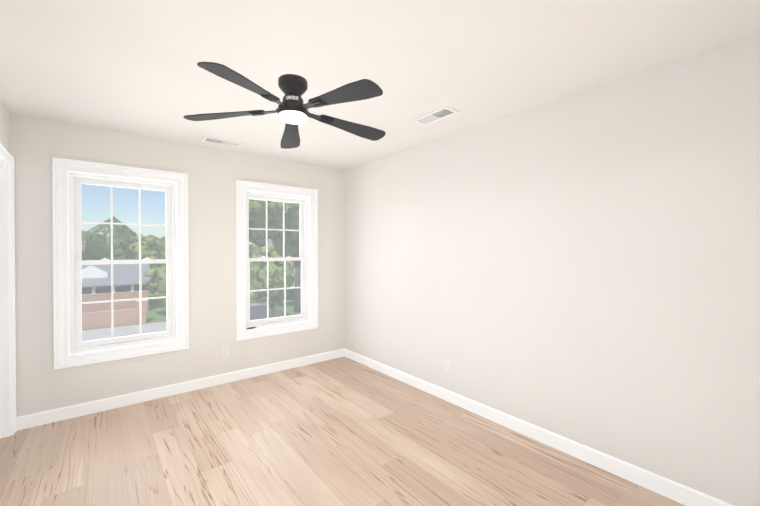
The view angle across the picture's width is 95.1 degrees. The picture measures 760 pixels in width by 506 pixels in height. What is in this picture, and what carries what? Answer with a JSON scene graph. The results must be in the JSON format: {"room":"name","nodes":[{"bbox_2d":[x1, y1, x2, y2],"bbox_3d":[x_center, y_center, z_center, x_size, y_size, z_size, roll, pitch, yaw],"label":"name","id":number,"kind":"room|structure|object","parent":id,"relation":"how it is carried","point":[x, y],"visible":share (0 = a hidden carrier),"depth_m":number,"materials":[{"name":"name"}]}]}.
{"room":"empty bedroom","nodes":[
{"label":"empty bedroom","id":0,"kind":"room"},
{"bbox_2d":[0,99,9,152],"bbox_3d":[-1.427,0.167,0.822,0.120,2.440,4.630,0,1,-39],"label":"wall","id":1,"kind":"structure","parent":0,"point":[4,127],"depth_m":2.51,"materials":[{"name":"paint"}]},
{"bbox_2d":[0,143,16,438],"bbox_3d":[-2.560,0.324,2.235,0.170,2.102,0.974,0,1,-39],"label":"door frame","id":2,"kind":"structure","parent":1,"relation":"attached to","point":[8,428],"depth_m":2.59,"materials":[{"name":"white paint"}]},
{"bbox_2d":[10,113,344,416],"bbox_3d":[-1.628,0.143,3.732,3.450,2.440,0.160,0,1,-39],"label":"wall","id":3,"kind":"structure","parent":0,"point":[36,146],"depth_m":3.39,"materials":[{"name":"paint"}]},
{"bbox_2d":[52,157,188,369],"bbox_3d":[-2.308,0.083,3.163,0.967,1.710,0.185,0,1,-39],"label":"window","id":4,"kind":"structure","parent":3,"relation":"in","point":[72,348],"depth_m":3.09,"materials":[{"name":"white paint"}]},
{"bbox_2d":[16,349,343,430],"bbox_3d":[-1.644,1.313,3.617,3.030,0.103,0.014,0,1,-39],"label":"baseboard","id":5,"kind":"structure","parent":3,"relation":"attached to","point":[53,415],"depth_m":3.26,"materials":[{"name":"white paint"}]},
{"bbox_2d":[222,346,228,357],"bbox_3d":[-1.618,1.034,3.638,0.070,0.115,0.009,0,1,-39],"label":"electrical outlet","id":6,"kind":"object","parent":3,"relation":"attached to","point":[225,351],"visible":1,"depth_m":3.63,"materials":[{"name":"white plastic"}]},
{"bbox_2d":[236,180,317,340],"bbox_3d":[-1.198,0.075,4.054,0.967,1.710,0.185,0,1,-39],"label":"window","id":7,"kind":"structure","parent":3,"relation":"in","point":[306,199],"depth_m":4.04,"materials":[{"name":"white paint"}]},
{"bbox_2d":[0,357,684,505],"bbox_3d":[-0.623,1.442,1.388,4.830,0.120,5.090,0,1,-39],"label":"floor","id":8,"kind":"structure","parent":0,"point":[342,431],"depth_m":2.36,"materials":[{"name":"brown wood"}]},
{"bbox_2d":[0,0,759,169],"bbox_3d":[-0.623,-1.118,1.367,4.830,0.120,5.090,0,1,-39],"label":"ceiling","id":9,"kind":"structure","parent":0,"point":[129,66],"depth_m":1.89,"materials":[{"name":"paint"}]},
{"bbox_2d":[201,136,243,147],"bbox_3d":[-1.516,-1.069,3.350,0.350,0.010,0.156,0,1,-39],"label":"ceiling vent","id":10,"kind":"object","parent":9,"relation":"in","point":[221,141],"visible":1,"depth_m":3.34,"materials":[{"name":"white plastic"}]},
{"bbox_2d":[184,62,385,148],"bbox_3d":[-0.498,-0.940,2.162,1.263,0.248,1.288,0,1,-39],"label":"fan","id":11,"kind":"object","parent":9,"relation":"hanging from","point":[291,110],"visible":1,"depth_m":2.08,"materials":[{"name":"black metal"}]},
{"bbox_2d":[412,106,458,124],"bbox_3d":[0.426,-1.064,2.704,0.156,0.010,0.350,0,1,-39],"label":"ceiling vent","id":12,"kind":"object","parent":9,"relation":"in","point":[436,115],"visible":1,"depth_m":2.69,"materials":[{"name":"white plastic"}]},
{"bbox_2d":[344,34,759,505],"bbox_3d":[1.193,0.151,2.733,0.300,2.440,4.930,0,1,-39],"label":"wall","id":13,"kind":"structure","parent":0,"point":[583,268],"depth_m":2.23,"materials":[{"name":"paint"}]},
{"bbox_2d":[444,359,449,372],"bbox_3d":[0.619,1.047,3.209,0.009,0.115,0.070,0,1,-39],"label":"electrical outlet","id":14,"kind":"object","parent":13,"relation":"attached to","point":[447,366],"visible":1,"depth_m":3.20,"materials":[{"name":"white plastic"}]},
{"bbox_2d":[344,348,733,505],"bbox_3d":[0.977,1.320,2.761,0.014,0.103,4.630,0,1,-39],"label":"baseboard","id":15,"kind":"structure","parent":13,"relation":"attached to","point":[671,489],"depth_m":2.39,"materials":[{"name":"white paint"}]},
{"label":"outside","id":16,"kind":"structure","parent":0,"visible":0},
{"bbox_2d":[82,258,300,340],"bbox_3d":[-63.488,3.565,118.643,350.000,0.320,255.460,0,1,-39],"label":"ground","id":17,"kind":"structure","parent":16,"point":[162,322],"depth_m":23.00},
{"bbox_2d":[82,264,151,329],"bbox_3d":[-23.575,2.142,21.703,15.600,4.150,13.300,0,1,-39],"label":"brick house","id":18,"kind":"structure","parent":17,"relation":"on","point":[105,312],"depth_m":23.56,"materials":[{"name":"red brick"}]},
{"bbox_2d":[108,221,132,259],"bbox_3d":[-28.026,0.290,37.527,3.379,7.594,3.788,0,1,-39],"label":"tree","id":19,"kind":"object","parent":17,"relation":"on","point":[122,249],"depth_m":37.22,"materials":[{"name":"green plant"}]},
{"bbox_2d":[128,234,162,259],"bbox_3d":[-34.075,0.671,49.649,5.274,6.645,5.235,0,1,-39],"label":"tree","id":20,"kind":"object","parent":17,"relation":"on","point":[149,245],"depth_m":48.78,"materials":[{"name":"green plant"}]},
{"bbox_2d":[142,258,165,298],"bbox_3d":[-13.724,2.229,22.905,3.299,3.969,3.093,0,1,-39],"label":"tree","id":21,"kind":"object","parent":17,"relation":"on","point":[159,281],"depth_m":22.08,"materials":[{"name":"green plant"}]},
{"bbox_2d":[160,245,165,257],"bbox_3d":[-21.811,0.899,40.310,6.329,6.341,6.423,0,1,-39],"label":"tree","id":22,"kind":"object","parent":17,"relation":"on","point":[164,252],"depth_m":38.15,"materials":[{"name":"green plant"}]},
{"bbox_2d":[81,216,260,267],"bbox_3d":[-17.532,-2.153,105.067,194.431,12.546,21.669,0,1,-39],"label":"tree","id":23,"kind":"object","parent":17,"relation":"on","point":[102,246],"depth_m":68.33,"materials":[{"name":"green plant"}]},
{"bbox_2d":[249,209,288,247],"bbox_3d":[-14.508,-2.235,45.965,10.262,12.516,8.682,0,1,-39],"label":"tree","id":24,"kind":"object","parent":17,"relation":"on","point":[251,237],"depth_m":42.81,"materials":[{"name":"green plant"}]},
{"bbox_2d":[250,246,296,317],"bbox_3d":[-5.729,1.933,18.422,2.965,4.630,3.082,0,1,-39],"label":"tree","id":25,"kind":"object","parent":17,"relation":"on","point":[278,277],"depth_m":17.88,"materials":[{"name":"green plant"}]},
{"bbox_2d":[254,288,294,299],"bbox_3d":[-6.243,3.703,30.177,7.495,1.093,8.106,0,1,-39],"label":"shrubs","id":26,"kind":"object","parent":17,"relation":"on","point":[289,290],"depth_m":32.45,"materials":[{"name":"green plant"}]},
{"bbox_2d":[249,199,300,311],"bbox_3d":[-5.848,-1.250,24.724,8.468,10.892,7.707,0,1,-39],"label":"tree","id":27,"kind":"object","parent":17,"relation":"on","point":[294,207],"depth_m":23.46,"materials":[{"name":"green plant"}]},
{"bbox_2d":[261,222,294,287],"bbox_3d":[-7.327,0.258,41.144,10.200,7.600,9.400,0,1,-39],"label":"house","id":28,"kind":"structure","parent":17,"relation":"on","point":[269,243],"depth_m":40.34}
]}

